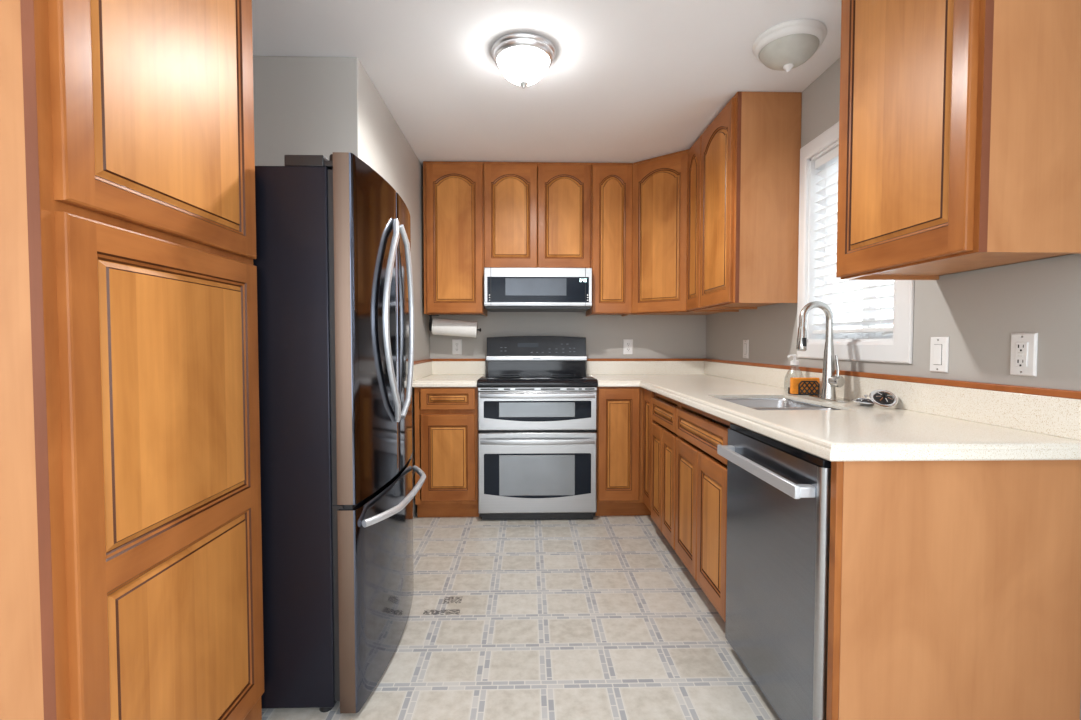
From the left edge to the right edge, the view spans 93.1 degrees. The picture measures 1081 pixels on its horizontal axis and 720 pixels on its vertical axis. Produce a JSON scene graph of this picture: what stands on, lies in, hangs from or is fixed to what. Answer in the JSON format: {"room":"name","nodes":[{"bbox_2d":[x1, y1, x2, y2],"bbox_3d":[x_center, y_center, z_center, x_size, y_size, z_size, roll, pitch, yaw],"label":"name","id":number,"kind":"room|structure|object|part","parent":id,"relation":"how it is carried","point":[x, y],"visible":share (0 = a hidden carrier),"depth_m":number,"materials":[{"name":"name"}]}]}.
{"room":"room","nodes":[
{"label":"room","id":0,"kind":"room"},
{"bbox_2d":[253,56,429,516],"bbox_3d":[-1.162,-0.159,3.036,0.705,2.357,1.585,0,2,-1],"label":"wall","id":1,"kind":"structure","parent":0,"point":[324,106],"depth_m":2.22,"materials":[{"name":"beige paint"}]},
{"bbox_2d":[262,513,779,719],"bbox_3d":[-0.878,1.114,0.196,4.652,0.001,7.560,0,2,-1],"label":"floor","id":2,"kind":"structure","parent":0,"point":[599,617],"depth_m":1.94,"materials":[{"name":"tile"}]},
{"bbox_2d":[0,0,263,719],"bbox_3d":[-1.113,-0.095,1.142,0.640,2.354,0.641,0,2,-1],"label":"pantry cabinet","id":3,"kind":"object","parent":2,"relation":"on","point":[131,588],"visible":1,"depth_m":0.98,"materials":[{"name":"brown wood"}]},
{"bbox_3d":[-1.126,-0.085,0.831,0.600,2.354,0.018,0,2,-1],"label":"panel","id":4,"kind":"part","parent":3,"relation":"part of","materials":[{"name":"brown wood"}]},
{"bbox_3d":[-0.803,-0.767,1.132,0.020,0.985,0.600,0,2,-1],"label":"door","id":5,"kind":"part","parent":3,"relation":"part of","materials":[{"name":"brown wood"}]},
{"bbox_3d":[-0.803,0.360,1.169,0.020,1.233,0.600,0,2,-1],"label":"door","id":6,"kind":"part","parent":3,"relation":"part of","materials":[{"name":"brown wood"}]},
{"bbox_3d":[-0.799,-0.749,1.133,0.010,0.822,0.463,0,2,-1],"label":"panel","id":7,"kind":"part","parent":3,"relation":"part of","materials":[{"name":"brown wood"}]},
{"bbox_3d":[-0.799,0.079,1.160,0.010,0.539,0.463,0,2,-1],"label":"panel","id":8,"kind":"part","parent":3,"relation":"part of","materials":[{"name":"brown wood"}]},
{"bbox_3d":[-0.799,0.665,1.179,0.010,0.478,0.463,0,2,-1],"label":"panel","id":9,"kind":"part","parent":3,"relation":"part of","materials":[{"name":"brown wood"}]},
{"bbox_2d":[253,152,425,713],"bbox_3d":[-0.898,0.225,1.861,0.896,1.667,0.743,0,2,-1],"label":"refrigerator","id":10,"kind":"object","parent":2,"relation":"on","point":[335,296],"visible":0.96,"depth_m":1.51,"materials":[{"name":"black metal"}]},
{"bbox_3d":[-0.559,-0.092,1.677,0.085,1.022,0.380,0,2,-1],"label":"fridge door","id":11,"kind":"part","parent":10,"relation":"part of","materials":[{"name":"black metal"}]},
{"bbox_3d":[-0.563,0.735,1.886,0.085,0.610,0.743,0,2,-1],"label":"freezer drawer","id":12,"kind":"part","parent":10,"relation":"part of","materials":[{"name":"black metal"}]},
{"bbox_3d":[-0.506,-0.137,1.751,0.032,0.725,0.186,0,2,-1],"label":"door handle","id":13,"kind":"part","parent":10,"relation":"part of","materials":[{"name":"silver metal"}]},
{"bbox_3d":[-0.498,0.480,1.879,0.097,0.023,0.695,0,2,-1],"label":"drawer handle","id":14,"kind":"part","parent":10,"relation":"part of","materials":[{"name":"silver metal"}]},
{"bbox_3d":[-0.568,-0.104,2.051,0.085,1.022,0.358,0,2,-1],"label":"fridge door","id":15,"kind":"part","parent":10,"relation":"part of","materials":[{"name":"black metal"}]},
{"bbox_3d":[-0.512,-0.144,1.970,0.032,0.723,0.152,0,2,-1],"label":"door handle","id":16,"kind":"part","parent":10,"relation":"part of","materials":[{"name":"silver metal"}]},
{"bbox_2d":[414,387,478,516],"bbox_3d":[-0.600,0.582,3.536,0.396,0.843,0.656,0,2,-1],"label":"base cabinet","id":17,"kind":"object","parent":2,"relation":"on","point":[446,418],"visible":0.94,"depth_m":3.21,"materials":[{"name":"brown wood"}]},
{"bbox_3d":[-0.580,0.244,3.207,0.340,0.136,0.020,0,2,-1],"label":"drawer","id":18,"kind":"part","parent":17,"relation":"part of","materials":[{"name":"brown wood"}]},
{"bbox_3d":[-0.580,0.244,3.202,0.239,0.047,0.010,0,2,-1],"label":"panel","id":19,"kind":"part","parent":17,"relation":"part of","materials":[{"name":"brown wood"}]},
{"bbox_3d":[-0.580,0.615,3.215,0.223,0.390,0.010,0,2,-1],"label":"panel","id":20,"kind":"part","parent":17,"relation":"part of","materials":[{"name":"brown wood"}]},
{"bbox_3d":[-0.580,0.615,3.219,0.340,0.547,0.020,0,2,-1],"label":"door","id":21,"kind":"part","parent":17,"relation":"part of","materials":[{"name":"brown wood"}]},
{"bbox_2d":[412,359,485,386],"bbox_3d":[-0.613,0.079,3.515,0.416,0.158,0.668,0,2,-1],"label":"countertop","id":22,"kind":"structure","parent":17,"relation":"on","point":[427,372],"depth_m":3.67,"materials":[{"name":"beige stone"}]},
{"bbox_2d":[477,336,597,519],"bbox_3d":[-0.025,0.418,3.490,0.749,1.172,0.722,0,2,-1],"label":"range","id":23,"kind":"object","parent":2,"relation":"on","point":[537,401],"visible":1,"depth_m":3.19,"materials":[{"name":"silver metal"}]},
{"bbox_3d":[-0.030,-0.103,3.732,0.725,0.146,0.034,0,2,-1],"label":"control panel","id":24,"kind":"part","parent":23,"relation":"part of","materials":[{"name":"black ceramic"}]},
{"bbox_3d":[-0.018,0.316,3.205,0.741,0.244,0.045,0,2,-1],"label":"oven door","id":25,"kind":"part","parent":23,"relation":"part of","materials":[{"name":"silver metal"}]},
{"bbox_3d":[-0.017,0.218,3.153,0.706,0.031,0.061,0,2,-1],"label":"door handle","id":26,"kind":"part","parent":23,"relation":"part of","materials":[{"name":"silver metal"}]},
{"bbox_3d":[-0.018,0.318,3.186,0.669,0.129,0.013,0,2,-1],"label":"door glass","id":27,"kind":"part","parent":23,"relation":"part of","materials":[{"name":"black glass"}]},
{"bbox_3d":[-0.018,0.705,3.218,0.741,0.507,0.045,0,2,-1],"label":"oven door","id":28,"kind":"part","parent":23,"relation":"part of","materials":[{"name":"silver metal"}]},
{"bbox_3d":[-0.017,0.503,3.163,0.706,0.031,0.061,0,2,-1],"label":"door handle","id":29,"kind":"part","parent":23,"relation":"part of","materials":[{"name":"silver metal"}]},
{"bbox_3d":[-0.018,0.723,3.200,0.669,0.282,0.013,0,2,-1],"label":"door glass","id":30,"kind":"part","parent":23,"relation":"part of","materials":[{"name":"grey glass"}]},
{"bbox_2d":[477,374,597,386],"bbox_3d":[-0.025,0.136,3.460,0.749,0.047,0.583,0,2,-1],"label":"cooktop","id":31,"kind":"object","parent":23,"relation":"in","point":[487,380],"depth_m":3.19,"materials":[{"name":"grey glass"}]},
{"bbox_2d":[595,387,654,515],"bbox_3d":[0.809,0.584,3.465,0.912,0.843,0.869,0,2,-1],"label":"base cabinet","id":32,"kind":"object","parent":2,"relation":"on","point":[624,414],"visible":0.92,"depth_m":3.23,"materials":[{"name":"brown wood"}]},
{"bbox_3d":[0.496,0.537,3.238,0.145,0.559,0.010,0,2,-1],"label":"panel","id":33,"kind":"part","parent":32,"relation":"part of","materials":[{"name":"brown wood"}]},
{"bbox_3d":[0.495,0.537,3.243,0.262,0.716,0.020,0,2,-1],"label":"door","id":34,"kind":"part","parent":32,"relation":"part of","materials":[{"name":"brown wood"}]},
{"bbox_3d":[0.655,0.540,3.129,0.010,0.559,0.088,0,2,-1],"label":"panel","id":35,"kind":"part","parent":32,"relation":"part of","materials":[{"name":"brown wood"}]},
{"bbox_3d":[0.659,0.540,3.129,0.020,0.716,0.205,0,2,-1],"label":"door","id":36,"kind":"part","parent":32,"relation":"part of","materials":[{"name":"brown wood"}]},
{"bbox_2d":[586,358,1080,460],"bbox_3d":[0.835,0.112,2.536,0.914,0.158,2.696,0,2,-1],"label":"countertop","id":37,"kind":"structure","parent":32,"relation":"on","point":[932,419],"depth_m":1.53,"materials":[{"name":"white stone"}]},
{"bbox_2d":[712,398,839,427],"bbox_3d":[0.935,0.278,2.059,0.358,0.198,0.523,0,2,-1],"label":"sink","id":38,"kind":"object","parent":37,"relation":"in","point":[754,403],"visible":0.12,"depth_m":2.30,"materials":[{"name":"silver metal"}]},
{"bbox_3d":[0.939,0.285,1.891,0.352,0.194,0.177,0,2,-1],"label":"bowl","id":39,"kind":"part","parent":38,"relation":"part of","materials":[{"name":"silver metal"}]},
{"bbox_2d":[787,354,798,364],"bbox_3d":[1.203,0.064,2.425,0.088,0.180,0.088,0,2,-1],"label":"soap bottle","id":40,"kind":"object","parent":37,"relation":"on","point":[794,361],"visible":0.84,"depth_m":2.41,"materials":[{"name":"plastic"}]},
{"bbox_2d":[788,381,819,394],"bbox_3d":[1.198,0.125,2.334,0.117,0.064,0.063,0,2,-1],"label":"sponge holder","id":41,"kind":"object","parent":37,"relation":"on","point":[818,385],"visible":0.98,"depth_m":2.30,"materials":[{"name":"black plastic"}]},
{"bbox_2d":[790,378,819,393],"bbox_3d":[1.199,0.117,2.323,0.126,0.073,0.024,0,2,-1],"label":"sponge","id":42,"kind":"object","parent":41,"relation":"in","point":[794,382],"visible":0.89,"depth_m":2.31,"materials":[{"name":"orange"}]},
{"bbox_2d":[796,301,849,402],"bbox_3d":[1.139,-0.040,2.128,0.196,0.407,0.242,0,2,-1],"label":"kitchen faucet","id":43,"kind":"object","parent":37,"relation":"on","point":[830,381],"visible":1,"depth_m":2.11,"materials":[{"name":"silver metal"}]},
{"bbox_3d":[1.135,-0.156,2.109,0.164,0.172,0.034,0,2,-15],"label":"spout","id":44,"kind":"part","parent":43,"relation":"part of","materials":[{"name":"silver metal"}]},
{"bbox_3d":[1.200,0.161,2.136,0.052,0.005,0.242,0,2,-2],"label":"plate","id":45,"kind":"part","parent":43,"relation":"part of","materials":[{"name":"silver metal"}]},
{"bbox_3d":[1.212,0.028,2.091,0.012,0.096,0.020,-1,2,-17],"label":"handle lever","id":46,"kind":"part","parent":43,"relation":"part of","materials":[{"name":"silver metal"}]},
{"bbox_2d":[852,395,874,406],"bbox_3d":[1.209,0.150,1.904,0.088,0.043,0.088,0,2,5],"label":"strainer","id":47,"kind":"object","parent":37,"relation":"on","point":[860,401],"visible":0.85,"depth_m":1.89,"materials":[{"name":"silver metal"}]},
{"bbox_2d":[856,398,872,406],"bbox_3d":[1.209,0.157,1.905,0.060,0.025,0.060,0,9,-1],"label":"basket","id":48,"kind":"object","parent":47,"relation":"on","point":[866,402],"depth_m":1.88,"materials":[{"name":"silver metal"}]},
{"bbox_2d":[869,390,898,406],"bbox_3d":[1.230,0.137,1.835,0.088,0.056,0.072,1,2,28],"label":"strainer","id":49,"kind":"object","parent":37,"relation":"on","point":[884,398],"visible":1,"depth_m":1.82,"materials":[{"name":"silver metal"}]},
{"bbox_2d":[874,392,893,403],"bbox_3d":[1.231,0.140,1.837,0.060,0.025,0.060,-14,38,-1],"label":"basket","id":50,"kind":"object","parent":49,"relation":"on","point":[879,397],"depth_m":1.83,"materials":[{"name":"black metal"}]},
{"bbox_2d":[651,393,711,549],"bbox_3d":[0.968,0.606,2.787,0.620,0.843,0.488,0,2,-1],"label":"base cabinet","id":51,"kind":"object","parent":2,"relation":"on","point":[663,432],"visible":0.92,"depth_m":2.74,"materials":[{"name":"brown wood"}]},
{"bbox_3d":[0.661,0.652,2.903,0.010,0.410,0.119,0,2,-1],"label":"panel","id":52,"kind":"part","parent":51,"relation":"part of","materials":[{"name":"brown wood"}]},
{"bbox_3d":[0.665,0.652,2.903,0.020,0.567,0.236,0,2,-1],"label":"door","id":53,"kind":"part","parent":51,"relation":"part of","materials":[{"name":"brown wood"}]},
{"bbox_3d":[0.664,0.291,2.769,0.010,0.041,0.379,0,2,-1],"label":"panel","id":54,"kind":"part","parent":51,"relation":"part of","materials":[{"name":"brown wood"}]},
{"bbox_3d":[0.668,0.291,2.769,0.020,0.130,0.480,0,2,-1],"label":"drawer","id":55,"kind":"part","parent":51,"relation":"part of","materials":[{"name":"brown wood"}]},
{"bbox_3d":[0.688,0.564,2.779,0.020,0.758,0.488,0,2,-1],"label":"frame","id":56,"kind":"part","parent":51,"relation":"part of","materials":[{"name":"brown wood"}]},
{"bbox_3d":[0.667,0.661,2.660,0.010,0.410,0.121,0,2,-1],"label":"panel","id":57,"kind":"part","parent":51,"relation":"part of","materials":[{"name":"brown wood"}]},
{"bbox_3d":[0.671,0.661,2.660,0.020,0.567,0.238,0,2,-1],"label":"door","id":58,"kind":"part","parent":51,"relation":"part of","materials":[{"name":"brown wood"}]},
{"bbox_2d":[675,402,730,622],"bbox_3d":[0.982,0.625,2.211,0.620,0.843,0.661,0,2,-1],"label":"base cabinet","id":59,"kind":"object","parent":2,"relation":"on","point":[701,473],"visible":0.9,"depth_m":2.14,"materials":[{"name":"brown wood"}]},
{"bbox_3d":[0.674,0.670,2.366,0.010,0.410,0.199,0,2,-1],"label":"panel","id":60,"kind":"part","parent":59,"relation":"part of","materials":[{"name":"brown wood"}]},
{"bbox_3d":[0.678,0.670,2.366,0.020,0.567,0.316,0,2,-1],"label":"door","id":61,"kind":"part","parent":59,"relation":"part of","materials":[{"name":"brown wood"}]},
{"bbox_3d":[0.678,0.311,2.189,0.010,0.041,0.545,0,2,-1],"label":"panel","id":62,"kind":"part","parent":59,"relation":"part of","materials":[{"name":"brown wood"}]},
{"bbox_3d":[0.682,0.311,2.189,0.020,0.130,0.646,0,2,-1],"label":"drawer","id":63,"kind":"part","parent":59,"relation":"part of","materials":[{"name":"brown wood"}]},
{"bbox_3d":[0.702,0.583,2.203,0.020,0.758,0.661,0,2,-1],"label":"frame","id":64,"kind":"part","parent":59,"relation":"part of","materials":[{"name":"brown wood"}]},
{"bbox_3d":[0.686,0.681,2.040,0.020,0.567,0.324,0,2,-1],"label":"door","id":65,"kind":"part","parent":59,"relation":"part of","materials":[{"name":"brown wood"}]},
{"bbox_3d":[0.682,0.681,2.040,0.010,0.410,0.207,0,2,-1],"label":"panel","id":66,"kind":"part","parent":59,"relation":"part of","materials":[{"name":"brown wood"}]},
{"bbox_2d":[717,423,830,719],"bbox_3d":[0.948,0.649,1.571,0.630,0.838,0.599,0,2,-1],"label":"dishwasher","id":67,"kind":"object","parent":2,"relation":"on","point":[779,493],"visible":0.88,"depth_m":1.47,"materials":[{"name":"grey metal"}]},
{"bbox_3d":[0.660,0.325,1.552,0.054,0.034,0.531,0,2,-1],"label":"bar handle","id":68,"kind":"part","parent":67,"relation":"part of","materials":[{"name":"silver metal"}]},
{"bbox_2d":[826,460,1080,719],"bbox_3d":[1.011,0.657,1.248,0.617,0.843,0.024,0,2,-1],"label":"end panel","id":69,"kind":"object","parent":2,"relation":"on","point":[955,586],"visible":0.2,"depth_m":1.23,"materials":[{"name":"brown wood"}]},
{"bbox_2d":[252,0,841,165],"bbox_3d":[-0.927,-1.290,0.065,4.752,0.100,7.660,0,2,-1],"label":"ceiling","id":70,"kind":"structure","parent":0,"point":[626,81],"depth_m":2.28,"materials":[{"name":"white paint"}]},
{"bbox_2d":[491,32,555,88],"bbox_3d":[-0.072,-1.231,2.174,0.273,0.156,0.273,0,2,-1],"label":"ceiling light","id":71,"kind":"object","parent":70,"relation":"attached to","point":[523,58],"visible":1,"depth_m":2.10,"materials":[{"name":"white glass"}]},
{"bbox_2d":[752,19,826,71],"bbox_3d":[1.012,-1.241,2.090,0.275,0.132,0.275,0,2,-1],"label":"ceiling light","id":72,"kind":"object","parent":70,"relation":"attached to","point":[788,45],"visible":1,"depth_m":2.02,"materials":[{"name":"white glass"}]},
{"bbox_2d":[430,310,705,373],"bbox_3d":[-0.944,-0.188,3.894,4.702,2.357,0.120,0,2,-1],"label":"wall","id":73,"kind":"structure","parent":0,"point":[653,336],"depth_m":3.87,"materials":[{"name":"beige paint"}]},
{"bbox_2d":[423,161,486,315],"bbox_3d":[-0.598,-0.839,3.651,0.408,1.034,0.340,0,2,-1],"label":"upper cabinet","id":74,"kind":"object","parent":73,"relation":"attached to","point":[453,201],"visible":0.98,"depth_m":3.48,"materials":[{"name":"brown wood"}]},
{"bbox_3d":[-0.585,-0.827,3.487,0.265,0.852,0.010,0,2,-1],"label":"panel","id":75,"kind":"part","parent":74,"relation":"part of","materials":[{"name":"brown wood"}]},
{"bbox_2d":[429,315,480,331],"bbox_3d":[-0.611,-0.262,3.679,0.369,0.119,0.076,0,2,-1],"label":"paper towel holder","id":76,"kind":"object","parent":74,"relation":"attached to","point":[430,316],"visible":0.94,"depth_m":3.66,"materials":[{"name":"black plastic"}]},
{"bbox_2d":[432,318,477,337],"bbox_3d":[-0.613,-0.230,3.681,0.324,0.140,0.116,0,2,-1],"label":"paper towel roll","id":77,"kind":"object","parent":76,"relation":"hanging from","point":[448,327],"visible":1,"depth_m":3.63,"materials":[{"name":"paper"}]},
{"bbox_2d":[452,339,461,354],"bbox_3d":[-0.626,-0.097,3.839,0.072,0.116,0.010,0,2,-1],"label":"wall outlet","id":78,"kind":"object","parent":73,"relation":"attached to","point":[456,343],"visible":1,"depth_m":3.84,"materials":[{"name":"white plastic"}]},
{"bbox_2d":[483,162,590,267],"bbox_3d":[-0.025,-0.991,3.660,0.737,0.730,0.340,0,2,-1],"label":"upper cabinet","id":79,"kind":"object","parent":73,"relation":"attached to","point":[537,214],"visible":0.94,"depth_m":3.49,"materials":[{"name":"brown wood"}]},
{"bbox_3d":[-0.203,-0.979,3.496,0.361,0.705,0.020,0,2,-1],"label":"door","id":80,"kind":"part","parent":79,"relation":"part of","materials":[{"name":"brown wood"}]},
{"bbox_3d":[-0.203,-0.979,3.491,0.244,0.548,0.010,0,2,-1],"label":"panel","id":81,"kind":"part","parent":79,"relation":"part of","materials":[{"name":"brown wood"}]},
{"bbox_2d":[484,267,591,311],"bbox_3d":[-0.020,-0.487,3.622,0.721,0.270,0.438,0,2,-1],"label":"microwave","id":82,"kind":"object","parent":79,"relation":"attached to","point":[506,289],"visible":1,"depth_m":3.41,"materials":[{"name":"silver metal"}]},
{"bbox_3d":[-0.015,-0.376,3.414,0.719,0.017,0.013,0,2,-1],"label":"trim","id":83,"kind":"part","parent":82,"relation":"part of","materials":[{"name":"silver metal"}]},
{"bbox_3d":[-0.015,-0.470,3.417,0.677,0.168,0.020,0,2,-1],"label":"door glass","id":84,"kind":"part","parent":82,"relation":"part of","materials":[{"name":"black glass"}]},
{"bbox_3d":[-0.021,-0.487,3.641,0.713,0.268,0.400,0,2,-1],"label":"casing","id":85,"kind":"part","parent":82,"relation":"part of","materials":[{"name":"black plastic"}]},
{"bbox_3d":[0.162,-0.979,3.505,0.361,0.705,0.020,0,2,-1],"label":"door","id":86,"kind":"part","parent":79,"relation":"part of","materials":[{"name":"brown wood"}]},
{"bbox_3d":[0.162,-0.979,3.500,0.244,0.548,0.010,0,2,-1],"label":"panel","id":87,"kind":"part","parent":79,"relation":"part of","materials":[{"name":"brown wood"}]},
{"bbox_2d":[586,163,632,316],"bbox_3d":[0.488,-0.840,3.677,0.286,1.034,0.340,0,2,-1],"label":"upper cabinet","id":88,"kind":"object","parent":73,"relation":"attached to","point":[611,183],"visible":0.97,"depth_m":3.51,"materials":[{"name":"brown wood"}]},
{"bbox_3d":[0.493,-0.828,3.513,0.159,0.852,0.010,0,2,-1],"label":"panel","id":89,"kind":"part","parent":88,"relation":"part of","materials":[{"name":"brown wood"}]},
{"bbox_2d":[623,339,632,354],"bbox_3d":[0.663,-0.099,3.870,0.072,0.116,0.010,0,2,-1],"label":"wall outlet","id":90,"kind":"object","parent":73,"relation":"attached to","point":[627,343],"visible":1,"depth_m":3.87,"materials":[{"name":"white plastic"}]},
{"bbox_2d":[631,149,721,314],"bbox_3d":[0.945,-0.836,3.558,0.633,1.034,0.594,0,2,-1],"label":"upper cabinet","id":91,"kind":"object","parent":73,"relation":"attached to","point":[659,216],"visible":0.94,"depth_m":3.38,"materials":[{"name":"brown wood"}]},
{"bbox_3d":[0.787,-0.824,3.393,0.397,1.009,0.020,2,2,39],"label":"door","id":92,"kind":"part","parent":91,"relation":"part of","materials":[{"name":"brown wood"}]},
{"bbox_3d":[0.785,-0.823,3.390,0.280,0.852,0.010,2,2,39],"label":"panel","id":93,"kind":"part","parent":91,"relation":"part of","materials":[{"name":"brown wood"}]},
{"bbox_3d":[0.800,-0.831,3.408,0.409,1.034,0.020,2,2,39],"label":"frame","id":94,"kind":"part","parent":91,"relation":"part of","materials":[{"name":"brown wood"}]},
{"bbox_2d":[706,58,1080,719],"bbox_3d":[1.418,-0.064,0.163,0.140,2.357,7.460,0,2,-1],"label":"wall","id":95,"kind":"structure","parent":0,"point":[979,311],"depth_m":1.59,"materials":[{"name":"grey paint"}]},
{"bbox_2d":[686,135,740,311],"bbox_3d":[1.103,-0.822,3.141,0.339,1.034,0.262,0,2,-1],"label":"upper cabinet","id":96,"kind":"object","parent":95,"relation":"attached to","point":[694,153],"visible":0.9,"depth_m":3.13,"materials":[{"name":"brown wood"}]},
{"bbox_3d":[0.943,-0.815,3.136,0.020,1.009,0.250,0,2,-1],"label":"door","id":97,"kind":"part","parent":96,"relation":"part of","materials":[{"name":"brown wood"}]},
{"bbox_3d":[0.939,-0.815,3.135,0.010,0.852,0.133,0,2,-1],"label":"panel","id":98,"kind":"part","parent":96,"relation":"part of","materials":[{"name":"brown wood"}]},
{"bbox_2d":[743,340,748,358],"bbox_3d":[1.270,-0.068,3.171,0.010,0.116,0.072,0,2,-1],"label":"light switch","id":99,"kind":"object","parent":95,"relation":"attached to","point":[745,342],"visible":1,"depth_m":3.15,"materials":[{"name":"white plastic"}]},
{"bbox_2d":[700,92,801,308],"bbox_3d":[1.112,-0.809,2.771,0.339,1.034,0.475,0,2,-1],"label":"upper cabinet","id":100,"kind":"object","parent":95,"relation":"attached to","point":[750,152],"visible":1,"depth_m":2.54,"materials":[{"name":"brown wood"}]},
{"bbox_3d":[0.948,-0.803,2.776,0.010,0.852,0.329,0,2,-1],"label":"panel","id":101,"kind":"part","parent":100,"relation":"part of","materials":[{"name":"brown wood"}]},
{"bbox_3d":[0.952,-0.803,2.776,0.020,1.009,0.446,0,2,-1],"label":"door","id":102,"kind":"part","parent":100,"relation":"part of","materials":[{"name":"brown wood"}]},
{"bbox_3d":[0.972,-0.809,2.768,0.020,1.034,0.474,0,2,-1],"label":"frame","id":103,"kind":"part","parent":100,"relation":"part of","materials":[{"name":"brown wood"}]},
{"bbox_2d":[797,121,913,363],"bbox_3d":[1.359,-0.515,2.165,0.160,1.031,0.761,0,2,-1],"label":"window","id":104,"kind":"structure","parent":95,"relation":"in","point":[896,346],"depth_m":2.38,"materials":[{"name":"white paint"}]},
{"bbox_3d":[1.401,-0.520,2.303,0.040,0.856,0.308,0,2,-1],"label":"sash","id":105,"kind":"part","parent":104,"relation":"part of","materials":[{"name":"white paint"}]},
{"bbox_2d":[812,146,893,333],"bbox_3d":[1.339,-0.527,2.164,0.056,0.824,0.573,0,2,-1],"label":"window blind","id":106,"kind":"object","parent":104,"relation":"attached to","point":[828,162],"visible":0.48,"depth_m":2.31,"materials":[{"name":"white plastic"}]},
{"bbox_3d":[1.307,-0.518,2.357,0.002,0.780,0.002,0,2,-1],"label":"ladder cord","id":107,"kind":"part","parent":106,"relation":"part of","materials":[{"name":"white fabric"}]},
{"bbox_3d":[1.339,-0.124,2.178,0.052,0.017,0.569,0,2,-1],"label":"rail","id":108,"kind":"part","parent":106,"relation":"part of","materials":[{"name":"white plastic"}]},
{"bbox_3d":[1.316,-0.506,1.972,0.002,0.780,0.002,0,2,-1],"label":"ladder cord","id":109,"kind":"part","parent":106,"relation":"part of","materials":[{"name":"white fabric"}]},
{"bbox_3d":[1.408,-0.510,2.013,0.040,0.856,0.273,0,2,-1],"label":"sash","id":110,"kind":"part","parent":104,"relation":"part of","materials":[{"name":"white paint"}]},
{"bbox_3d":[1.369,-0.099,1.980,0.040,0.030,0.096,0,2,-1],"label":"crank handle","id":111,"kind":"part","parent":104,"relation":"part of","materials":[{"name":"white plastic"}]},
{"bbox_2d":[930,337,948,372],"bbox_3d":[1.306,-0.018,1.681,0.010,0.116,0.072,0,2,-1],"label":"light switch","id":112,"kind":"object","parent":95,"relation":"attached to","point":[939,346],"visible":1,"depth_m":1.67,"materials":[{"name":"white plastic"}]},
{"bbox_2d":[836,0,1080,279],"bbox_3d":[1.145,-0.768,1.416,0.339,1.026,0.519,0,2,-1],"label":"upper cabinet","id":113,"kind":"object","parent":95,"relation":"attached to","point":[960,120],"visible":1,"depth_m":1.23,"materials":[{"name":"brown wood"}]},
{"bbox_3d":[0.981,-0.762,1.417,0.010,0.844,0.381,0,2,-1],"label":"panel","id":114,"kind":"part","parent":113,"relation":"part of","materials":[{"name":"brown wood"}]},
{"bbox_3d":[0.985,-0.762,1.417,0.020,1.001,0.498,0,2,-1],"label":"door","id":115,"kind":"part","parent":113,"relation":"part of","materials":[{"name":"brown wood"}]},
{"bbox_3d":[1.005,-0.768,1.413,0.020,1.026,0.518,0,2,-1],"label":"frame","id":116,"kind":"part","parent":113,"relation":"part of","materials":[{"name":"brown wood"}]},
{"bbox_2d":[1010,333,1037,376],"bbox_3d":[1.312,-0.015,1.395,0.011,0.116,0.072,0,2,-1],"label":"wall outlet","id":117,"kind":"object","parent":95,"relation":"attached to","point":[1024,346],"visible":1,"depth_m":1.39,"materials":[{"name":"white plastic"}]},
{"bbox_2d":[1015,342,1027,366],"bbox_3d":[1.310,-0.015,1.395,0.004,0.067,0.033,0,2,-1],"label":"receptacle","id":118,"kind":"object","parent":117,"relation":"attached to","point":[1021,348],"depth_m":1.39,"materials":[{"name":"white plastic"}]},
{"label":"ground","id":119,"kind":"structure","parent":0,"visible":0},
{"bbox_2d":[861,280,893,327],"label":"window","id":120,"kind":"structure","parent":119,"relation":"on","point":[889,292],"depth_m":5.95,"materials":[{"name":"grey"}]}
]}

